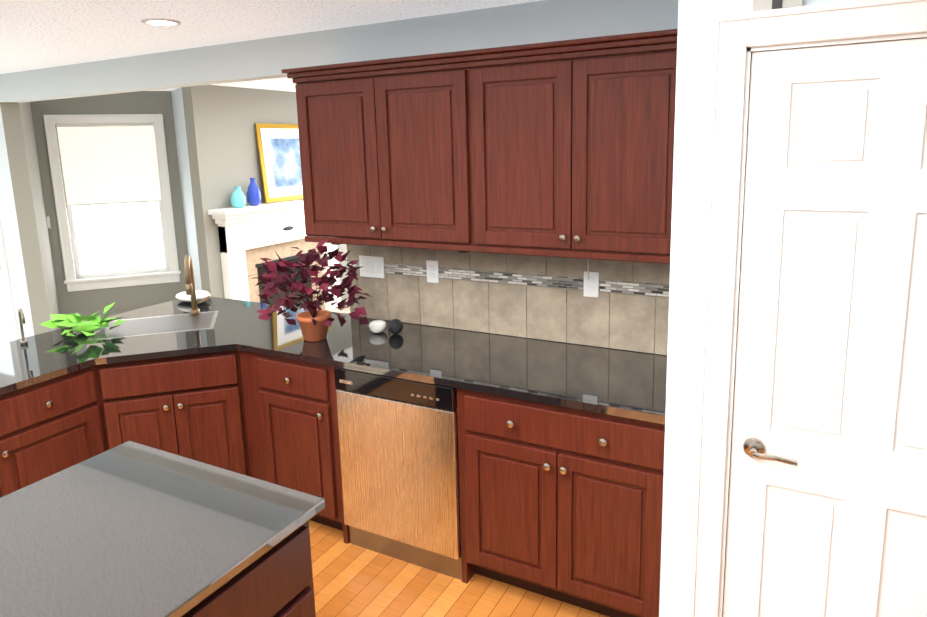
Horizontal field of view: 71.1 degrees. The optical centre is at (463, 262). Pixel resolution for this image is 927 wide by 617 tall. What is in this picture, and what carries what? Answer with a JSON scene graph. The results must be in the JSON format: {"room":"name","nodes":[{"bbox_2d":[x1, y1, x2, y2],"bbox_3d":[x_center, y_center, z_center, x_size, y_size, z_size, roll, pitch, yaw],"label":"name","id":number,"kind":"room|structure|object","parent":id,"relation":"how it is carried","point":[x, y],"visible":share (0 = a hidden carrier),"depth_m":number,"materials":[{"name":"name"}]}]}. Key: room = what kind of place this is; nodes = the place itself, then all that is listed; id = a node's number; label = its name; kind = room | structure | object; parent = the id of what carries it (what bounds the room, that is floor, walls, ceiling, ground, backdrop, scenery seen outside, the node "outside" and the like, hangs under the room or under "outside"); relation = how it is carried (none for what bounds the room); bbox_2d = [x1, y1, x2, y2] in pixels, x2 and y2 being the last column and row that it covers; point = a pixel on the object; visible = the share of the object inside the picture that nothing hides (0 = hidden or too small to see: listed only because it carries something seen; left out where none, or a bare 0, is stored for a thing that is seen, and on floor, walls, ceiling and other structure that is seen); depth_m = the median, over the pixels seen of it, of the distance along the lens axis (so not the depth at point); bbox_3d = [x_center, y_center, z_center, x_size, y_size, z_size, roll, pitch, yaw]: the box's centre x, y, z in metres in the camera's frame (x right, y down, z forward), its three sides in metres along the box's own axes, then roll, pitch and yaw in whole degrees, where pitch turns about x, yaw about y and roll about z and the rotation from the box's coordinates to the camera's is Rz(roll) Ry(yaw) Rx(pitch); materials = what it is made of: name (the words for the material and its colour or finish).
{"room":"kitchen","nodes":[
{"label":"kitchen","id":0,"kind":"room"},
{"bbox_2d":[0,107,33,338],"bbox_3d":[-5.329,0.024,4.077,2.327,2.440,3.790,4,12,28],"label":"wall","id":1,"kind":"structure","parent":0,"point":[13,253],"depth_m":5.14,"materials":[{"name":"white paint"}]},
{"bbox_2d":[0,267,11,343],"bbox_3d":[-4.100,-0.061,5.464,0.829,2.030,0.100,4,12,28],"label":"door","id":2,"kind":"structure","parent":1,"relation":"in","point":[5,334],"depth_m":5.45,"materials":[{"name":"white"}]},
{"bbox_2d":[0,221,18,340],"bbox_3d":[-5.271,0.163,4.116,2.244,2.150,3.475,4,12,28],"label":"trim","id":3,"kind":"structure","parent":1,"relation":"attached to","point":[8,297],"depth_m":5.25,"materials":[{"name":"white wood"}]},
{"bbox_2d":[112,92,151,308],"bbox_3d":[-3.782,-0.396,6.173,0.870,2.440,1.680,4,12,28],"label":"wall","id":4,"kind":"structure","parent":0,"point":[119,100],"depth_m":6.38,"materials":[{"name":"grey paint"}]},
{"bbox_2d":[46,216,50,227],"bbox_3d":[-4.037,-0.386,6.269,0.070,0.115,0.009,-5,11,-21],"label":"light switch","id":5,"kind":"object","parent":4,"relation":"attached to","point":[48,222],"visible":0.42,"depth_m":6.28,"materials":[{"name":"white plastic"}]},
{"bbox_2d":[56,123,161,205],"bbox_3d":[-3.484,-0.974,6.414,0.845,0.785,0.030,-5,11,-21],"label":"window shade","id":6,"kind":"object","parent":4,"relation":"attached to","point":[110,163],"visible":0.98,"depth_m":6.40,"materials":[{"name":"white fabric"}]},
{"bbox_2d":[73,202,165,273],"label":"room window","id":7,"kind":"structure","parent":4,"relation":"in","point":[118,237],"depth_m":6.59,"materials":[{"name":"white glass"}]},
{"bbox_2d":[128,88,199,304],"bbox_3d":[-2.981,-0.490,6.579,1.290,2.440,0.530,4,12,28],"label":"wall","id":8,"kind":"structure","parent":0,"point":[166,103],"depth_m":6.55,"materials":[{"name":"grey paint"}]},
{"bbox_2d":[135,114,180,283],"bbox_3d":[-3.032,-0.371,6.561,1.642,2.215,0.426,4,12,28],"label":"trim","id":9,"kind":"structure","parent":8,"relation":"attached to","point":[165,207],"depth_m":6.64,"materials":[{"name":"white wood"}]},
{"bbox_2d":[180,85,348,300],"bbox_3d":[-1.830,-0.632,7.195,0.120,2.440,2.670,4,12,28],"label":"wall","id":10,"kind":"structure","parent":0,"point":[211,147],"depth_m":6.16,"materials":[{"name":"grey paint"}]},
{"bbox_2d":[0,0,543,91],"bbox_3d":[-1.894,-1.290,3.766,19.000,0.080,12.500,4,12,28],"label":"ceiling","id":11,"kind":"structure","parent":0,"point":[37,34],"depth_m":3.10,"materials":[{"name":"paint"}]},
{"bbox_2d":[141,18,180,25],"bbox_3d":[-1.419,-1.127,3.047,0.170,0.007,0.170,4,12,28],"label":"recessed light","id":12,"kind":"object","parent":11,"relation":"in","point":[159,22],"visible":1,"depth_m":3.04,"materials":[{"name":"white"}]},
{"bbox_2d":[0,0,678,334],"bbox_3d":[-1.450,-0.145,4.454,6.021,2.440,0.822,4,12,28],"label":"wall","id":13,"kind":"structure","parent":0,"point":[533,22],"depth_m":3.89,"materials":[{"name":"white paint"}]},
{"bbox_2d":[43,114,154,291],"bbox_3d":[-3.612,-0.308,6.297,0.877,2.215,0.600,4,12,28],"label":"trim","id":14,"kind":"structure","parent":13,"relation":"attached to","point":[73,283],"depth_m":6.36,"materials":[{"name":"white wood"}]},
{"bbox_2d":[289,57,488,248],"bbox_3d":[-0.276,-0.502,3.063,1.008,0.757,0.349,4,12,28],"label":"upper cabinet","id":15,"kind":"object","parent":13,"relation":"attached to","point":[388,153],"depth_m":2.88,"materials":[{"name":"brown wood"}]},
{"bbox_2d":[331,237,467,252],"bbox_3d":[-0.294,-0.097,3.091,0.760,0.043,0.120,4,12,28],"label":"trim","id":16,"kind":"structure","parent":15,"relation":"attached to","point":[411,241],"depth_m":2.97,"materials":[{"name":"brown wood"}]},
{"bbox_2d":[346,244,669,354],"bbox_3d":[0.185,0.101,3.129,1.863,0.514,0.009,4,12,28],"label":"tile backsplash","id":17,"kind":"structure","parent":13,"relation":"attached to","point":[539,297],"depth_m":3.08,"materials":[{"name":"beige tile"}]},
{"bbox_2d":[359,255,384,277],"bbox_3d":[-0.486,0.022,3.466,0.161,0.115,0.015,4,12,28],"label":"outlet","id":18,"kind":"object","parent":17,"relation":"attached to","point":[373,266],"depth_m":3.47,"materials":[{"name":"white plastic"}]},
{"bbox_2d":[426,260,438,282],"bbox_3d":[-0.153,0.045,3.289,0.071,0.114,0.015,4,12,28],"label":"outlet","id":19,"kind":"object","parent":17,"relation":"attached to","point":[431,266],"depth_m":3.29,"materials":[{"name":"white plastic"}]},
{"bbox_2d":[583,259,598,297],"bbox_3d":[0.572,0.069,2.898,0.069,0.170,0.015,4,12,28],"label":"outlet","id":20,"kind":"object","parent":17,"relation":"attached to","point":[591,279],"depth_m":2.90,"materials":[{"name":"white plastic"}]},
{"bbox_2d":[485,37,676,260],"bbox_3d":[0.467,-0.449,2.668,0.960,0.757,0.349,4,12,28],"label":"upper cabinet","id":21,"kind":"object","parent":13,"relation":"attached to","point":[565,148],"depth_m":2.48,"materials":[{"name":"brown wood"}]},
{"bbox_2d":[78,251,608,616],"bbox_3d":[-1.830,1.179,4.214,19.000,0.060,12.500,4,12,28],"label":"floor","id":22,"kind":"structure","parent":0,"point":[351,580],"depth_m":2.72,"materials":[{"name":"brown wood"}]},
{"bbox_2d":[0,441,325,616],"bbox_3d":[-0.957,1.142,1.557,0.834,0.915,1.040,4,12,28],"label":"kitchen island","id":23,"kind":"object","parent":22,"relation":"on","point":[130,529],"visible":1,"depth_m":1.60,"materials":[{"name":"grey stone"}]},
{"bbox_2d":[208,199,340,309],"bbox_3d":[-1.831,0.004,6.886,0.240,1.300,1.820,4,12,28],"label":"fireplace mantel","id":24,"kind":"object","parent":22,"relation":"on","point":[249,236],"visible":0.54,"depth_m":6.54,"materials":[{"name":"white wood"}]},
{"bbox_2d":[230,186,245,207],"bbox_3d":[-2.153,-0.627,6.199,0.142,0.200,0.144,4,12,28],"label":"vase","id":25,"kind":"object","parent":24,"relation":"on","point":[238,198],"visible":1,"depth_m":6.16,"materials":[{"name":"teal ceramic"}]},
{"bbox_2d":[247,178,260,205],"bbox_3d":[-2.063,-0.697,6.379,0.134,0.270,0.136,4,12,28],"label":"cobalt vase","id":26,"kind":"object","parent":24,"relation":"on","point":[253,195],"visible":1,"depth_m":6.34,"materials":[{"name":"blue ceramic"}]},
{"bbox_2d":[255,123,302,202],"bbox_3d":[-1.819,-1.073,6.923,0.075,0.799,0.940,4,12,28],"label":"framed picture","id":27,"kind":"object","parent":24,"relation":"on","point":[279,155],"visible":0.54,"depth_m":6.73,"materials":[{"name":"gold metal"}]},
{"bbox_2d":[0,297,666,607],"bbox_3d":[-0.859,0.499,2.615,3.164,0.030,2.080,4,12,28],"label":"base cabinets","id":28,"kind":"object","parent":22,"relation":"on","point":[558,442],"depth_m":2.85,"materials":[{"name":"brown wood"}]},
{"bbox_2d":[18,308,27,344],"bbox_3d":[-2.164,0.315,3.193,0.092,0.190,0.043,4,12,28],"label":"faucet","id":29,"kind":"object","parent":28,"relation":"on","point":[23,341],"visible":1,"depth_m":3.21,"materials":[{"name":"silver metal"}]},
{"bbox_2d":[39,302,125,335],"bbox_3d":[-1.979,0.300,3.398,0.434,0.133,0.336,4,12,28],"label":"plant","id":30,"kind":"object","parent":28,"relation":"on","point":[88,327],"visible":1,"depth_m":3.36,"materials":[{"name":"green plant"}]},
{"bbox_2d":[176,290,209,301],"bbox_3d":[-1.679,0.204,4.044,0.287,0.078,0.158,4,12,28],"label":"bowl","id":31,"kind":"object","parent":28,"relation":"on","point":[200,295],"visible":0.65,"depth_m":3.98,"materials":[{"name":"white ceramic"}]},
{"bbox_2d":[184,255,210,314],"bbox_3d":[-1.520,0.128,3.657,0.150,0.359,0.193,4,12,28],"label":"faucet","id":32,"kind":"object","parent":28,"relation":"on","point":[189,280],"visible":1,"depth_m":3.67,"materials":[{"name":"gold metal"}]},
{"bbox_2d":[251,239,371,341],"bbox_3d":[-0.728,0.130,3.152,0.653,0.494,0.450,4,12,28],"label":"potted plant","id":33,"kind":"object","parent":28,"relation":"on","point":[314,322],"visible":1,"depth_m":3.10,"materials":[{"name":"red plant"}]},
{"bbox_2d":[369,320,386,332],"bbox_3d":[-0.432,0.321,3.272,0.092,0.060,0.091,4,12,28],"label":"decorative ball","id":34,"kind":"object","parent":28,"relation":"on","point":[377,326],"visible":1,"depth_m":3.24,"materials":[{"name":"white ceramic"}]},
{"bbox_2d":[388,319,402,333],"bbox_3d":[-0.339,0.318,3.232,0.076,0.076,0.076,4,12,28],"label":"ball","id":35,"kind":"object","parent":28,"relation":"on","point":[395,326],"visible":1,"depth_m":3.21,"materials":[{"name":"black"}]},
{"bbox_2d":[334,367,461,579],"bbox_3d":[-0.153,0.863,3.077,0.604,0.881,0.616,4,12,28],"label":"dishwasher","id":36,"kind":"object","parent":22,"relation":"on","point":[398,441],"visible":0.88,"depth_m":2.80,"materials":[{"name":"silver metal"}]},
{"bbox_2d":[584,441,664,616],"bbox_3d":[0.494,0.904,2.749,0.843,0.884,0.637,4,12,28],"label":"base cabinet","id":37,"kind":"object","parent":22,"relation":"on","point":[629,585],"depth_m":2.35,"materials":[{"name":"brown wood"}]},
{"bbox_2d":[659,0,925,616],"bbox_3d":[1.101,0.271,1.795,1.020,2.440,0.120,4,12,28],"label":"wall","id":38,"kind":"structure","parent":0,"point":[694,35],"depth_m":1.90,"materials":[{"name":"white paint"}]},
{"bbox_2d":[753,0,802,10],"bbox_3d":[0.814,-0.738,1.673,0.116,0.160,0.020,4,12,28],"label":"plaque","id":39,"kind":"object","parent":38,"relation":"attached to","point":[759,5],"visible":1,"depth_m":1.68,"materials":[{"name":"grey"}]},
{"bbox_2d":[688,0,926,616],"bbox_3d":[1.102,0.410,1.809,1.025,2.160,0.144,4,12,28],"label":"door frame","id":40,"kind":"structure","parent":38,"relation":"attached to","point":[735,36],"depth_m":1.83,"materials":[{"name":"white wood"}]},
{"bbox_2d":[723,38,926,616],"bbox_3d":[1.114,0.464,1.757,0.714,2.048,0.096,4,12,28],"label":"pantry door","id":41,"kind":"structure","parent":38,"relation":"in","point":[827,512],"depth_m":1.78,"materials":[{"name":"white wood"}]}
]}

